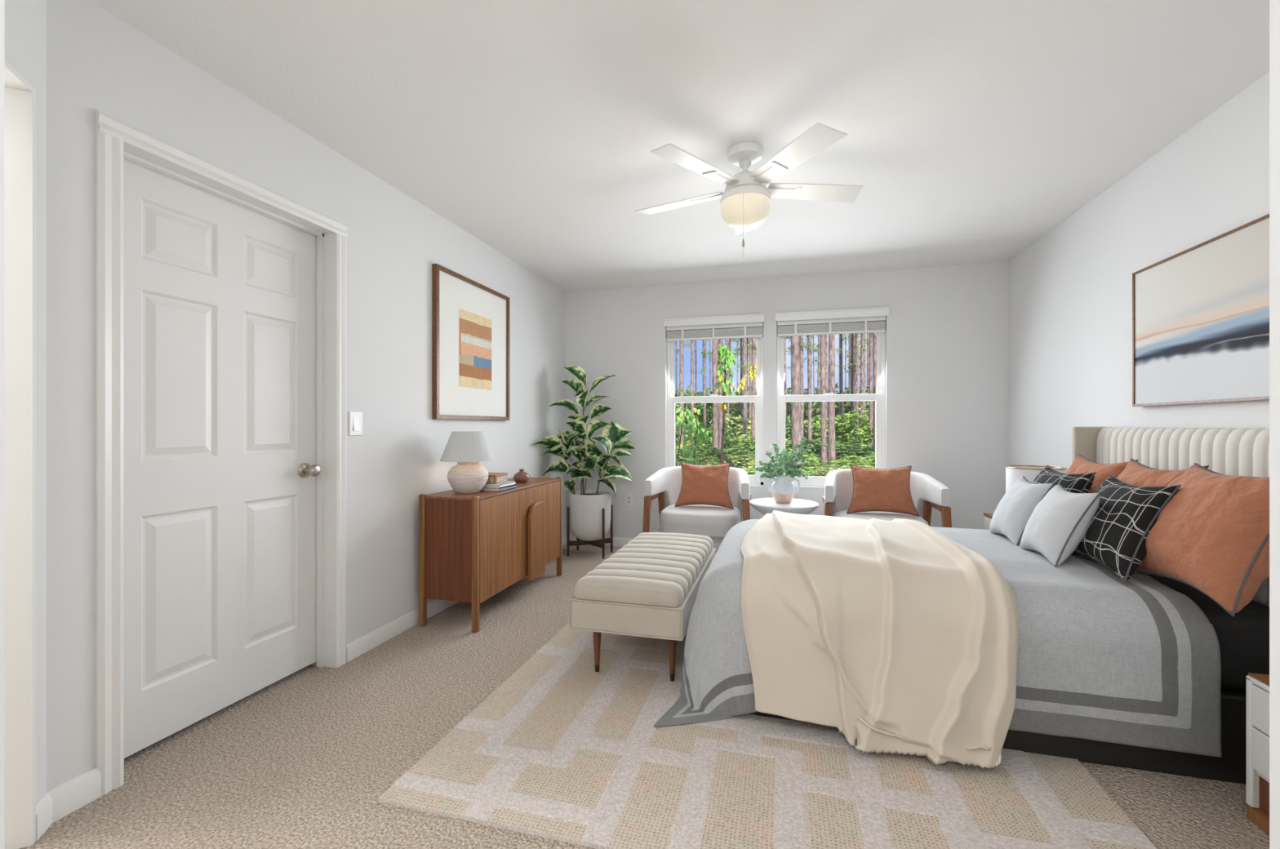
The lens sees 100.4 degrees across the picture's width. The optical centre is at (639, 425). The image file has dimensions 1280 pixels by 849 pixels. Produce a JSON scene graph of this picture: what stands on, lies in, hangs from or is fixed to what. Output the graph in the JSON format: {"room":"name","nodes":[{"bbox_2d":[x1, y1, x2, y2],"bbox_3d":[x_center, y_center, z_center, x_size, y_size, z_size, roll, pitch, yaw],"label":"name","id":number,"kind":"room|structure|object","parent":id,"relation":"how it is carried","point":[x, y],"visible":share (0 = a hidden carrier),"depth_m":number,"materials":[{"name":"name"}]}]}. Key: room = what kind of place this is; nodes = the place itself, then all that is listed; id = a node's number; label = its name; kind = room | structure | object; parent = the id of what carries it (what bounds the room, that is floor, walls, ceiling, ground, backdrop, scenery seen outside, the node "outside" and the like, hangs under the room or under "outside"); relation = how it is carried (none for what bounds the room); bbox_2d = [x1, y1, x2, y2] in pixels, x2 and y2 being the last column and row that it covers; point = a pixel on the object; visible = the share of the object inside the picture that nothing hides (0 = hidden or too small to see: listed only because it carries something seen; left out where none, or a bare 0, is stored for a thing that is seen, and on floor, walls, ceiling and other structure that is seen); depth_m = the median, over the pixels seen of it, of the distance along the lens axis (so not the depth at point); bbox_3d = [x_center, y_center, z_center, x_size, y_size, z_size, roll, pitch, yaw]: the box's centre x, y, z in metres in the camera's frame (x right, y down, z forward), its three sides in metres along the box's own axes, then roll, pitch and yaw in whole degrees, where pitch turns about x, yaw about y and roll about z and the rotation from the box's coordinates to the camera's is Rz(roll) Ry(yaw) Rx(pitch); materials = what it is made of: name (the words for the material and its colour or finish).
{"room":"bedroom","nodes":[
{"label":"bedroom","id":0,"kind":"room"},
{"bbox_2d":[0,0,4,848],"bbox_3d":[-1.261,-0.077,-0.611,0.120,2.440,2.767,0,0,15],"label":"wall","id":1,"kind":"structure","parent":0,"point":[2,2],"depth_m":0.71,"materials":[{"name":"white paint"}]},
{"bbox_2d":[4,0,46,802],"bbox_3d":[-1.459,-0.077,0.876,0.120,2.440,1.440,0,0,-26],"label":"wall","id":2,"kind":"structure","parent":0,"point":[25,20],"depth_m":1.50,"materials":[{"name":"white paint"}]},
{"bbox_2d":[4,60,35,848],"bbox_3d":[-1.552,0.110,1.081,0.137,2.067,0.794,0,0,-26],"label":"trim","id":3,"kind":"structure","parent":2,"relation":"attached to","point":[20,95],"depth_m":1.44,"materials":[{"name":"white paint"}]},
{"bbox_2d":[35,767,101,840],"bbox_3d":[-1.683,1.098,1.556,0.046,0.090,0.185,0,0,-1],"label":"baseboard","id":4,"kind":"structure","parent":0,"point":[67,797],"depth_m":1.57,"materials":[{"name":"white paint"}]},
{"bbox_2d":[46,0,565,791],"bbox_3d":[-1.259,-0.077,3.438,0.120,2.440,3.911,0,0,15],"label":"wall","id":5,"kind":"structure","parent":0,"point":[96,60],"depth_m":2.25,"materials":[{"name":"white paint"}]},
{"bbox_2d":[96,110,347,795],"bbox_3d":[-1.617,0.086,2.130,0.173,2.114,0.969,0,0,15],"label":"trim","id":6,"kind":"structure","parent":5,"relation":"attached to","point":[117,140],"depth_m":1.70,"materials":[{"name":"white paint"}]},
{"bbox_2d":[124,159,320,758],"bbox_3d":[-1.623,0.108,2.132,0.111,2.022,0.833,0,0,15],"label":"door","id":7,"kind":"structure","parent":5,"relation":"in","point":[221,470],"depth_m":2.07,"materials":[{"name":"white paint"}]},
{"bbox_2d":[349,411,362,435],"bbox_3d":[-1.403,-0.010,2.641,0.013,0.118,0.082,0,0,15],"label":"light switch","id":8,"kind":"object","parent":5,"relation":"attached to","point":[355,417],"visible":1,"depth_m":2.64,"materials":[{"name":"white plastic"}]},
{"bbox_2d":[346,534,566,662],"bbox_3d":[-1.069,1.101,3.887,0.013,0.083,2.705,0,0,15],"label":"baseboard","id":9,"kind":"structure","parent":5,"relation":"attached to","point":[355,648],"depth_m":2.87,"materials":[{"name":"white paint"}]},
{"bbox_2d":[432,263,509,420],"bbox_3d":[-1.123,-0.507,3.643,0.032,0.935,0.888,0,0,15],"label":"framed print","id":10,"kind":"object","parent":5,"relation":"attached to","point":[471,319],"visible":1,"depth_m":3.54,"materials":[{"name":"white paper"}]},
{"bbox_2d":[17,543,1269,848],"bbox_3d":[-0.469,1.203,1.342,5.600,0.120,7.551,0,0,15],"label":"floor","id":11,"kind":"structure","parent":0,"point":[305,759],"depth_m":1.77,"materials":[{"name":"beige carpet"}]},
{"bbox_2d":[418,476,562,632],"bbox_3d":[-0.913,0.767,3.556,0.406,0.752,1.183,0,0,15],"label":"sideboard","id":12,"kind":"object","parent":11,"relation":"on","point":[473,547],"visible":0.91,"depth_m":3.05,"materials":[{"name":"brown wood"}]},
{"bbox_2d":[440,431,495,493],"bbox_3d":[-1.034,0.218,3.212,0.320,0.366,0.320,0,0,15],"label":"table lamp","id":13,"kind":"object","parent":12,"relation":"on","point":[468,449],"visible":1,"depth_m":3.12,"materials":[{"name":"white ceramic"}]},
{"bbox_2d":[481,484,515,491],"bbox_3d":[-0.922,0.390,3.363,0.200,0.020,0.210,0,0,15],"label":"book","id":14,"kind":"object","parent":12,"relation":"on","point":[484,489],"visible":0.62,"depth_m":3.26,"materials":[{"name":"white paper"}]},
{"bbox_2d":[483,480,515,488],"bbox_3d":[-0.922,0.369,3.366,0.197,0.021,0.195,0,0,15],"label":"book","id":15,"kind":"object","parent":14,"relation":"on","point":[507,483],"visible":0.66,"depth_m":3.28,"materials":[{"name":"white paper"}]},
{"bbox_2d":[485,471,507,484],"bbox_3d":[-0.939,0.330,3.360,0.156,0.058,0.149,0,0,15],"label":"box","id":16,"kind":"object","parent":15,"relation":"on","point":[493,477],"visible":0.56,"depth_m":3.30,"materials":[{"name":"brown wood"}]},
{"bbox_2d":[513,469,529,483],"bbox_3d":[-0.835,0.355,3.764,0.116,0.092,0.116,0,0,15],"label":"bud vase","id":17,"kind":"object","parent":12,"relation":"on","point":[521,477],"visible":1,"depth_m":3.73,"materials":[{"name":"ceramic"}]},
{"bbox_2d":[566,504,613,558],"bbox_3d":[-0.443,0.928,4.746,0.348,0.430,0.250,0,0,15],"label":"plant stand","id":18,"kind":"object","parent":11,"relation":"on","point":[599,543],"visible":0.75,"depth_m":4.68,"materials":[{"name":"brown wood"}]},
{"bbox_2d":[533,365,635,541],"bbox_3d":[-0.484,0.241,4.731,0.914,1.555,0.386,0,0,-11],"label":"potted plant","id":19,"kind":"object","parent":18,"relation":"on","point":[586,506],"visible":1,"depth_m":4.69,"materials":[{"name":"green plant"}]},
{"bbox_2d":[642,466,751,540],"bbox_3d":[0.496,0.748,4.332,0.830,0.790,0.691,0,0,15],"label":"armchair","id":20,"kind":"object","parent":11,"relation":"on","point":[714,522],"visible":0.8,"depth_m":4.15,"materials":[{"name":"beige fabric"}]},
{"bbox_2d":[674,461,733,509],"bbox_3d":[0.521,0.481,4.334,0.478,0.366,0.175,0,0,12],"label":"throw pillow","id":21,"kind":"object","parent":20,"relation":"on","point":[700,484],"visible":1,"depth_m":4.28,"materials":[{"name":"fabric"}]},
{"bbox_2d":[377,620,1156,848],"bbox_3d":[0.559,1.137,2.522,2.156,0.012,2.438,0,0,15],"label":"area rug","id":22,"kind":"object","parent":11,"relation":"on","point":[563,749],"visible":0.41,"depth_m":1.69,"materials":[{"name":"beige fabric"}]},
{"bbox_2d":[568,532,715,681],"bbox_3d":[0.082,0.909,2.905,0.521,0.444,1.184,0,0,15],"label":"upholstered bench","id":23,"kind":"object","parent":22,"relation":"on","point":[649,588],"visible":0.98,"depth_m":2.39,"materials":[{"name":"beige fabric"}]},
{"bbox_2d":[573,532,713,607],"bbox_3d":[0.083,0.733,2.908,0.498,0.091,1.168,0,0,15],"label":"cushion","id":24,"kind":"object","parent":23,"relation":"on","point":[654,569],"depth_m":2.53,"materials":[{"name":"beige fabric"}]},
{"bbox_2d":[750,426,1269,783],"bbox_3d":[1.446,0.575,2.481,1.910,1.137,1.370,0,0,15],"label":"bed","id":25,"kind":"object","parent":22,"relation":"on","point":[1243,637],"visible":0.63,"depth_m":1.82,"materials":[{"name":"black fabric"}]},
{"bbox_2d":[653,519,1222,757],"bbox_3d":[1.125,0.839,2.504,1.814,0.588,1.582,0,0,15],"label":"duvet","id":26,"kind":"object","parent":25,"relation":"on","point":[1102,657],"visible":0.53,"depth_m":1.79,"materials":[{"name":"grey fabric"}]},
{"bbox_2d":[740,510,1019,768],"bbox_3d":[0.962,0.792,2.443,0.969,0.638,1.388,0,0,15],"label":"throw blanket","id":27,"kind":"object","parent":26,"relation":"on","point":[898,636],"visible":1,"depth_m":1.90,"materials":[{"name":"beige fabric"}]},
{"bbox_2d":[989,475,1055,545],"bbox_3d":[1.833,0.408,2.574,0.196,0.305,0.325,0,0,15],"label":"throw pillow","id":28,"kind":"object","parent":26,"relation":"on","point":[1011,515],"visible":0.75,"depth_m":2.49,"materials":[{"name":"white fabric"}]},
{"bbox_2d":[1019,483,1102,567],"bbox_3d":[1.739,0.408,2.226,0.197,0.305,0.325,0,0,15],"label":"throw pillow","id":29,"kind":"object","parent":26,"relation":"on","point":[1060,522],"visible":0.98,"depth_m":2.12,"materials":[{"name":"white fabric"}]},
{"bbox_2d":[1032,465,1096,493],"bbox_3d":[1.996,0.383,2.592,0.210,0.355,0.445,0,0,15],"label":"throw pillow","id":30,"kind":"object","parent":26,"relation":"on","point":[1074,483],"visible":0.23,"depth_m":2.45,"materials":[{"name":"black fabric"}]},
{"bbox_2d":[1071,474,1181,583],"bbox_3d":[1.853,0.383,2.071,0.213,0.355,0.405,0,0,15],"label":"throw pillow","id":31,"kind":"object","parent":26,"relation":"on","point":[1115,537],"visible":0.8,"depth_m":1.96,"materials":[{"name":"black fabric"}]},
{"bbox_2d":[1134,462,1269,616],"bbox_3d":[1.932,0.355,1.802,0.299,0.430,0.485,0,0,15],"label":"throw pillow","id":32,"kind":"object","parent":26,"relation":"on","point":[1211,537],"visible":0.84,"depth_m":1.68,"materials":[{"name":"fabric"}]},
{"bbox_2d":[1065,453,1137,493],"bbox_3d":[2.182,0.360,2.599,0.238,0.420,0.478,0,0,13],"label":"throw pillow","id":33,"kind":"object","parent":25,"relation":"on","point":[1081,464],"visible":0.23,"depth_m":2.48,"materials":[{"name":"fabric"}]},
{"bbox_2d":[1116,457,1208,578],"bbox_3d":[2.064,0.358,2.180,0.232,0.425,0.445,0,0,15],"label":"throw pillow","id":34,"kind":"object","parent":25,"relation":"on","point":[1135,473],"visible":0.2,"depth_m":2.14,"materials":[{"name":"fabric"}]},
{"bbox_2d":[749,497,818,515],"bbox_3d":[1.088,0.862,4.046,0.512,0.562,0.512,0,0,15],"label":"side table","id":35,"kind":"object","parent":11,"relation":"on","point":[763,505],"visible":0.3,"depth_m":3.91,"materials":[{"name":"white paint"}]},
{"bbox_2d":[766,475,799,503],"bbox_3d":[1.081,0.481,4.028,0.188,0.199,0.176,0,0,-28],"label":"ceramic jug","id":36,"kind":"object","parent":35,"relation":"on","point":[783,490],"visible":0.98,"depth_m":3.97,"materials":[{"name":"ceramic"}]},
{"bbox_2d":[754,437,813,479],"bbox_3d":[1.089,0.248,4.011,0.467,0.328,0.247,0,0,34],"label":"bouquet","id":37,"kind":"object","parent":36,"relation":"on","point":[785,461],"visible":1,"depth_m":3.98,"materials":[{"name":"green plant"}]},
{"bbox_2d":[822,469,951,527],"bbox_3d":[1.784,0.748,3.987,0.830,0.790,0.691,0,0,15],"label":"armchair","id":38,"kind":"object","parent":11,"relation":"on","point":[927,492],"visible":0.44,"depth_m":3.94,"materials":[{"name":"beige fabric"}]},
{"bbox_2d":[846,464,919,516],"bbox_3d":[1.805,0.481,3.991,0.501,0.367,0.178,0,0,15],"label":"throw pillow","id":39,"kind":"object","parent":38,"relation":"on","point":[885,490],"visible":1,"depth_m":3.94,"materials":[{"name":"fabric"}]},
{"bbox_2d":[983,512,993,529],"bbox_3d":[2.424,0.861,3.285,0.417,0.565,0.410,0,0,15],"label":"bedside table","id":40,"kind":"object","parent":11,"relation":"on","point":[988,516],"visible":0.11,"depth_m":3.47,"materials":[{"name":"white paint"}]},
{"bbox_2d":[1004,465,1066,492],"bbox_3d":[2.432,0.416,3.283,0.307,0.324,0.307,0,0,15],"label":"lamp","id":41,"kind":"object","parent":40,"relation":"on","point":[1013,473],"visible":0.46,"depth_m":3.25,"materials":[{"name":"white fabric"}]},
{"bbox_2d":[1245,672,1269,835],"bbox_3d":[1.897,0.931,1.270,0.402,0.424,0.495,0,0,15],"label":"nightstand","id":42,"kind":"object","parent":11,"relation":"on","point":[1257,685],"visible":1,"depth_m":1.52,"materials":[{"name":"white paint"}]},
{"bbox_2d":[1258,775,1269,817],"bbox_3d":[1.907,1.053,1.268,0.382,0.100,0.451,0,0,15],"label":"open shelf","id":43,"kind":"object","parent":42,"relation":"attached to","point":[1264,782],"depth_m":1.52,"materials":[{"name":"brown wood"}]},
{"bbox_2d":[88,0,1269,292],"bbox_3d":[-0.469,-1.372,1.342,5.600,0.150,7.551,0,0,15],"label":"ceiling","id":44,"kind":"structure","parent":0,"point":[975,129],"depth_m":2.12,"materials":[{"name":"white paint"}]},
{"bbox_2d":[634,122,862,257],"bbox_3d":[0.490,-1.027,2.555,1.106,0.540,1.081,0,0,15],"label":"ceiling fan","id":45,"kind":"object","parent":44,"relation":"hanging from","point":[745,201],"visible":1,"depth_m":2.44,"materials":[{"name":"white"}]},
{"bbox_2d":[565,262,1008,542],"bbox_3d":[1.167,-0.077,4.751,3.886,2.440,0.120,0,0,15],"label":"wall","id":46,"kind":"structure","parent":0,"point":[946,333],"depth_m":4.45,"materials":[{"name":"white paint"}]},
{"bbox_2d":[565,534,720,552],"bbox_3d":[1.091,1.101,4.702,3.766,0.083,0.013,0,0,15],"label":"baseboard","id":47,"kind":"structure","parent":46,"relation":"attached to","point":[617,541],"depth_m":5.04,"materials":[{"name":"white paint"}]},
{"bbox_2d":[666,327,764,487],"bbox_3d":[0.677,-0.188,4.873,0.890,1.462,0.118,0,0,15],"label":"window","id":48,"kind":"structure","parent":46,"relation":"in","point":[755,480],"depth_m":4.84,"materials":[{"name":"white plastic"}]},
{"bbox_2d":[663,313,764,341],"bbox_3d":[0.665,-0.882,4.827,0.906,0.191,0.098,0,0,15],"label":"window blind","id":49,"kind":"object","parent":48,"relation":"attached to","point":[747,326],"visible":1,"depth_m":4.81,"materials":[{"name":"white plastic"}]},
{"bbox_2d":[777,326,884,488],"bbox_3d":[1.641,-0.188,4.615,0.895,1.462,0.118,0,0,15],"label":"window","id":50,"kind":"structure","parent":46,"relation":"in","point":[813,482],"depth_m":4.60,"materials":[{"name":"white plastic"}]},
{"bbox_2d":[775,306,888,336],"bbox_3d":[1.629,-0.882,4.569,0.911,0.191,0.098,0,0,15],"label":"window blind","id":51,"kind":"object","parent":50,"relation":"attached to","point":[871,320],"visible":1,"depth_m":4.55,"materials":[{"name":"white plastic"}]},
{"bbox_2d":[1008,71,1269,471],"bbox_3d":[2.493,-0.077,2.423,0.120,2.440,3.691,0,0,15],"label":"wall","id":52,"kind":"structure","parent":0,"point":[1070,291],"depth_m":2.87,"materials":[{"name":"white paint"}]},
{"bbox_2d":[1132,213,1269,406],"bbox_3d":[2.318,-0.426,2.083,0.038,0.664,1.183,0,0,15],"label":"framed painting","id":53,"kind":"object","parent":52,"relation":"attached to","point":[1201,312],"visible":0.98,"depth_m":2.20,"materials":[{"name":"white paper"}]},
{"bbox_2d":[1269,0,1279,848],"bbox_3d":[1.121,-0.077,-0.900,1.051,2.440,3.440,0,0,15],"label":"wall","id":54,"kind":"structure","parent":0,"point":[1274,5],"depth_m":0.89,"materials":[{"name":"white paint"}]},
{"label":"outside","id":55,"kind":"structure","parent":0,"visible":0},
{"bbox_2d":[677,446,868,473],"bbox_3d":[15.578,1.592,58.182,120.000,0.374,110.000,0,0,15],"label":"ground","id":56,"kind":"structure","parent":55,"point":[868,446],"depth_m":21.64,"materials":[{"name":"green plant"}]},
{"bbox_2d":[679,340,684,447],"bbox_3d":[1.901,-3.381,24.197,0.307,10.148,0.286,0,0,15],"label":"pine tree","id":57,"kind":"object","parent":56,"relation":"on","point":[681,342],"visible":0.34,"depth_m":24.11,"materials":[{"name":"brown plant"}]},
{"bbox_2d":[675,406,700,466],"bbox_3d":[0.563,0.675,6.793,0.430,1.836,0.342,0,0,15],"label":"sapling","id":58,"kind":"object","parent":56,"relation":"on","point":[688,412],"visible":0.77,"depth_m":6.78,"materials":[{"name":"green plant"}]},
{"bbox_2d":[684,340,697,405],"bbox_3d":[4.317,-7.127,42.007,2.363,17.640,1.768,0,0,15],"label":"pine tree","id":59,"kind":"object","parent":56,"relation":"on","point":[686,343],"visible":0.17,"depth_m":41.94,"materials":[{"name":"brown plant"}]},
{"bbox_2d":[680,427,711,465],"bbox_3d":[0.716,0.809,6.801,0.402,1.568,0.338,0,0,15],"label":"sapling","id":60,"kind":"object","parent":56,"relation":"on","point":[699,433],"visible":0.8,"depth_m":6.74,"materials":[{"name":"green plant"}]},
{"bbox_2d":[690,340,706,440],"bbox_3d":[3.162,-4.736,30.582,1.414,12.857,0.652,0,0,15],"label":"pine tree","id":61,"kind":"object","parent":56,"relation":"on","point":[691,341],"visible":0.45,"depth_m":30.58,"materials":[{"name":"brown plant"}]},
{"bbox_2d":[697,339,711,426],"bbox_3d":[4.286,-5.477,34.072,1.079,14.341,1.099,0,0,-23],"label":"pine tree","id":62,"kind":"object","parent":56,"relation":"on","point":[704,351],"visible":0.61,"depth_m":34.12,"materials":[{"name":"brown plant"}]},
{"bbox_2d":[675,444,736,465],"bbox_3d":[2.214,1.154,18.609,2.161,0.990,2.292,0,0,35],"label":"shrub","id":63,"kind":"object","parent":56,"relation":"on","point":[708,456],"visible":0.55,"depth_m":18.35,"materials":[{"name":"green plant"}]},
{"bbox_2d":[675,422,742,448],"bbox_3d":[3.755,0.758,31.795,4.981,1.881,3.198,0,0,-30],"label":"shrub","id":64,"kind":"object","parent":56,"relation":"on","point":[709,428],"visible":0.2,"depth_m":31.28,"materials":[{"name":"green plant"}]},
{"bbox_2d":[711,339,718,458],"bbox_3d":[2.984,-2.719,21.008,0.302,8.824,0.292,0,0,15],"label":"pine tree","id":65,"kind":"object","parent":56,"relation":"on","point":[714,355],"visible":0.51,"depth_m":20.97,"materials":[{"name":"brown plant"}]},
{"bbox_2d":[718,338,724,460],"bbox_3d":[3.347,-2.920,21.957,0.311,9.225,0.306,0,0,15],"label":"pine tree","id":66,"kind":"object","parent":56,"relation":"on","point":[720,340],"visible":0.3,"depth_m":21.87,"materials":[{"name":"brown plant"}]},
{"bbox_2d":[715,344,736,464],"bbox_3d":[1.147,0.252,7.194,0.271,2.683,0.393,0,0,15],"label":"sapling","id":67,"kind":"object","parent":56,"relation":"on","point":[724,353],"visible":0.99,"depth_m":7.18,"materials":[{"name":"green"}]},
{"bbox_2d":[703,435,755,459],"bbox_3d":[4.171,1.005,23.097,2.204,1.253,3.819,0,0,-26],"label":"shrub","id":68,"kind":"object","parent":56,"relation":"on","point":[726,442],"visible":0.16,"depth_m":22.86,"materials":[{"name":"green plant"}]},
{"bbox_2d":[708,412,751,444],"bbox_3d":[6.400,0.546,32.185,4.472,2.766,2.798,0,0,-9],"label":"shrub","id":69,"kind":"object","parent":56,"relation":"on","point":[726,419],"visible":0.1,"depth_m":31.77,"materials":[{"name":"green plant"}]},
{"bbox_2d":[705,447,755,467],"bbox_3d":[3.310,1.181,17.840,1.776,0.877,2.509,0,0,42],"label":"shrub","id":70,"kind":"object","parent":56,"relation":"on","point":[746,453],"visible":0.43,"depth_m":17.62,"materials":[{"name":"green plant"}]},
{"bbox_2d":[731,337,742,427],"bbox_3d":[6.272,-5.427,33.864,2.063,14.240,1.085,0,0,0],"label":"pine tree","id":71,"kind":"object","parent":56,"relation":"on","point":[736,348],"visible":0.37,"depth_m":33.83,"materials":[{"name":"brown plant"}]},
{"bbox_2d":[724,455,755,471],"bbox_3d":[3.736,1.321,16.908,1.864,0.718,2.935,0,0,-41],"label":"shrub","id":72,"kind":"object","parent":56,"relation":"on","point":[752,463],"visible":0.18,"depth_m":17.02,"materials":[{"name":"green plant"}]},
{"bbox_2d":[731,337,749,439],"bbox_3d":[4.538,-3.430,24.486,1.095,10.247,0.975,0,0,0],"label":"pine tree","id":73,"kind":"object","parent":56,"relation":"on","point":[744,366],"visible":0.3,"depth_m":24.33,"materials":[{"name":"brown plant"}]},
{"bbox_2d":[732,363,756,393],"bbox_3d":[1.395,0.405,6.505,0.502,2.377,0.334,0,0,-1],"label":"branch","id":74,"kind":"object","parent":56,"relation":"on","point":[753,372],"visible":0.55,"depth_m":6.50,"materials":[{"name":"yellow plant"}]},
{"bbox_2d":[735,337,756,441],"bbox_3d":[5.729,-4.276,28.591,1.152,11.938,1.287,0,0,15],"label":"pine tree","id":75,"kind":"object","parent":56,"relation":"on","point":[753,346],"visible":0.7,"depth_m":28.34,"materials":[{"name":"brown plant"}]},
{"bbox_2d":[747,337,751,435],"bbox_3d":[6.655,-5.078,32.212,0.928,13.542,0.966,0,0,-23],"label":"pine tree","id":76,"kind":"object","parent":56,"relation":"on","point":[749,339],"visible":0.18,"depth_m":32.26,"materials":[{"name":"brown plant"}]},
{"bbox_2d":[724,434,791,454],"bbox_3d":[5.017,1.070,22.841,3.649,1.377,2.305,0,0,9],"label":"shrub","id":77,"kind":"object","parent":56,"relation":"on","point":[744,441],"visible":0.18,"depth_m":22.57,"materials":[{"name":"green plant"}]},
{"bbox_2d":[674,382,873,439],"bbox_3d":[10.226,-0.256,38.732,53.549,5.515,4.828,0,0,15],"label":"undergrowth","id":78,"kind":"object","parent":56,"relation":"on","point":[733,406],"visible":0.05,"depth_m":38.44,"materials":[{"name":"green plant"}]},
{"bbox_2d":[783,336,791,421],"bbox_3d":[9.620,-5.824,36.059,1.967,15.034,1.223,0,0,15],"label":"pine tree","id":79,"kind":"object","parent":56,"relation":"on","point":[784,337],"visible":0.32,"depth_m":35.66,"materials":[{"name":"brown plant"}]},
{"bbox_2d":[791,335,801,472],"bbox_3d":[3.633,-2.307,12.389,0.300,8.000,0.304,0,0,15],"label":"pine tree","id":80,"kind":"object","parent":56,"relation":"on","point":[795,343],"visible":0.33,"depth_m":12.35,"materials":[{"name":"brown plant"}]},
{"bbox_2d":[784,335,808,440],"bbox_3d":[8.373,-4.276,28.445,1.516,11.938,0.897,0,0,39],"label":"pine tree","id":81,"kind":"object","parent":56,"relation":"on","point":[802,358],"visible":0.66,"depth_m":28.32,"materials":[{"name":"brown plant"}]},
{"bbox_2d":[789,451,823,475],"bbox_3d":[4.897,1.256,17.004,1.925,0.888,3.573,0,0,16],"label":"shrub","id":82,"kind":"object","parent":56,"relation":"on","point":[813,459],"visible":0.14,"depth_m":16.53,"materials":[{"name":"green plant"}]},
{"bbox_2d":[799,335,820,441],"bbox_3d":[8.884,-4.276,28.317,1.582,11.938,0.924,0,0,38],"label":"pine tree","id":83,"kind":"object","parent":56,"relation":"on","point":[810,403],"visible":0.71,"depth_m":28.28,"materials":[{"name":"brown plant"}]},
{"bbox_2d":[814,334,820,394],"bbox_3d":[14.012,-7.127,41.905,2.294,17.640,1.327,0,0,-36],"label":"pine tree","id":84,"kind":"object","parent":56,"relation":"on","point":[819,335],"visible":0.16,"depth_m":41.88,"materials":[{"name":"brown plant"}]},
{"bbox_2d":[785,437,853,462],"bbox_3d":[7.474,1.080,22.999,3.330,1.157,2.536,0,0,17],"label":"shrub","id":85,"kind":"object","parent":56,"relation":"on","point":[816,449],"visible":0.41,"depth_m":22.46,"materials":[{"name":"green plant"}]},
{"bbox_2d":[813,334,827,418],"bbox_3d":[12.249,-5.887,36.214,1.083,15.161,1.057,0,0,-33],"label":"pine tree","id":86,"kind":"object","parent":56,"relation":"on","point":[826,335],"visible":0.34,"depth_m":36.00,"materials":[{"name":"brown plant"}]},
{"bbox_2d":[820,334,826,465],"bbox_3d":[7.572,-2.920,21.963,0.302,9.225,0.292,0,0,15],"label":"pine tree","id":87,"kind":"object","parent":56,"relation":"on","point":[823,404],"visible":0.57,"depth_m":21.92,"materials":[{"name":"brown plant"}]},
{"bbox_2d":[804,415,854,455],"bbox_3d":[10.495,0.549,30.134,3.046,2.256,4.349,0,0,22],"label":"shrub","id":88,"kind":"object","parent":56,"relation":"on","point":[816,429],"visible":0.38,"depth_m":29.16,"materials":[{"name":"green plant"}]},
{"bbox_2d":[827,334,835,469],"bbox_3d":[5.989,-2.307,16.650,0.302,8.000,0.290,0,0,15],"label":"pine tree","id":89,"kind":"object","parent":56,"relation":"on","point":[831,405],"visible":0.52,"depth_m":16.60,"materials":[{"name":"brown plant"}]},
{"bbox_2d":[835,333,846,447],"bbox_3d":[11.559,-4.649,30.211,1.394,12.685,0.913,0,0,-9],"label":"pine tree","id":90,"kind":"object","parent":56,"relation":"on","point":[841,371],"visible":0.3,"depth_m":30.14,"materials":[{"name":"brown plant"}]},
{"bbox_2d":[813,465,875,476],"bbox_3d":[5.134,1.313,13.251,1.789,0.716,2.243,0,0,-1],"label":"shrub","id":91,"kind":"object","parent":56,"relation":"on","point":[821,473],"visible":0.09,"depth_m":13.25,"materials":[{"name":"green plant"}]},
{"bbox_2d":[835,333,860,413],"bbox_3d":[12.531,-4.999,31.881,1.780,13.384,1.026,0,0,15],"label":"pine tree","id":92,"kind":"object","parent":56,"relation":"on","point":[852,364],"visible":0.44,"depth_m":31.81,"materials":[{"name":"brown plant"}]},
{"bbox_2d":[821,455,875,473],"bbox_3d":[6.409,1.307,16.194,1.925,0.753,3.606,0,0,23],"label":"shrub","id":93,"kind":"object","parent":56,"relation":"on","point":[843,461],"visible":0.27,"depth_m":16.14,"materials":[{"name":"green plant"}]},
{"bbox_2d":[835,442,870,461],"bbox_3d":[9.304,1.164,23.057,2.194,0.915,3.614,0,0,30],"label":"shrub","id":94,"kind":"object","parent":56,"relation":"on","point":[855,451],"visible":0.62,"depth_m":22.54,"materials":[{"name":"green plant"}]},
{"bbox_2d":[835,407,873,448],"bbox_3d":[12.173,0.471,29.660,2.888,2.954,5.057,0,0,18],"label":"shrub","id":95,"kind":"object","parent":56,"relation":"on","point":[863,436],"visible":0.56,"depth_m":28.58,"materials":[{"name":"green plant"}]},
{"bbox_2d":[853,333,867,445],"bbox_3d":[11.921,-4.305,28.505,0.953,11.996,0.970,0,0,-38],"label":"pine tree","id":96,"kind":"object","parent":56,"relation":"on","point":[856,349],"visible":0.47,"depth_m":28.51,"materials":[{"name":"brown plant"}]},
{"bbox_2d":[853,333,869,427],"bbox_3d":[12.568,-4.649,30.191,1.052,12.685,1.280,0,0,42],"label":"pine tree","id":97,"kind":"object","parent":56,"relation":"on","point":[862,335],"visible":0.29,"depth_m":30.11,"materials":[{"name":"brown plant"}]},
{"bbox_2d":[853,333,873,444],"bbox_3d":[12.109,-4.276,28.690,1.384,11.938,1.002,0,0,40],"label":"pine tree","id":98,"kind":"object","parent":56,"relation":"on","point":[870,340],"visible":0.34,"depth_m":28.41,"materials":[{"name":"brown plant"}]},
{"bbox_2d":[858,333,869,443],"bbox_3d":[13.978,-5.258,33.059,1.918,13.902,0.998,0,0,15],"label":"pine tree","id":99,"kind":"object","parent":56,"relation":"on","point":[864,357],"visible":0.23,"depth_m":33.05,"materials":[{"name":"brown plant"}]},
{"bbox_2d":[872,332,876,453],"bbox_3d":[9.288,-2.719,20.984,0.306,8.824,0.294,0,0,15],"label":"pine tree","id":100,"kind":"object","parent":56,"relation":"on","point":[874,335],"visible":0.24,"depth_m":20.89,"materials":[{"name":"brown plant"}]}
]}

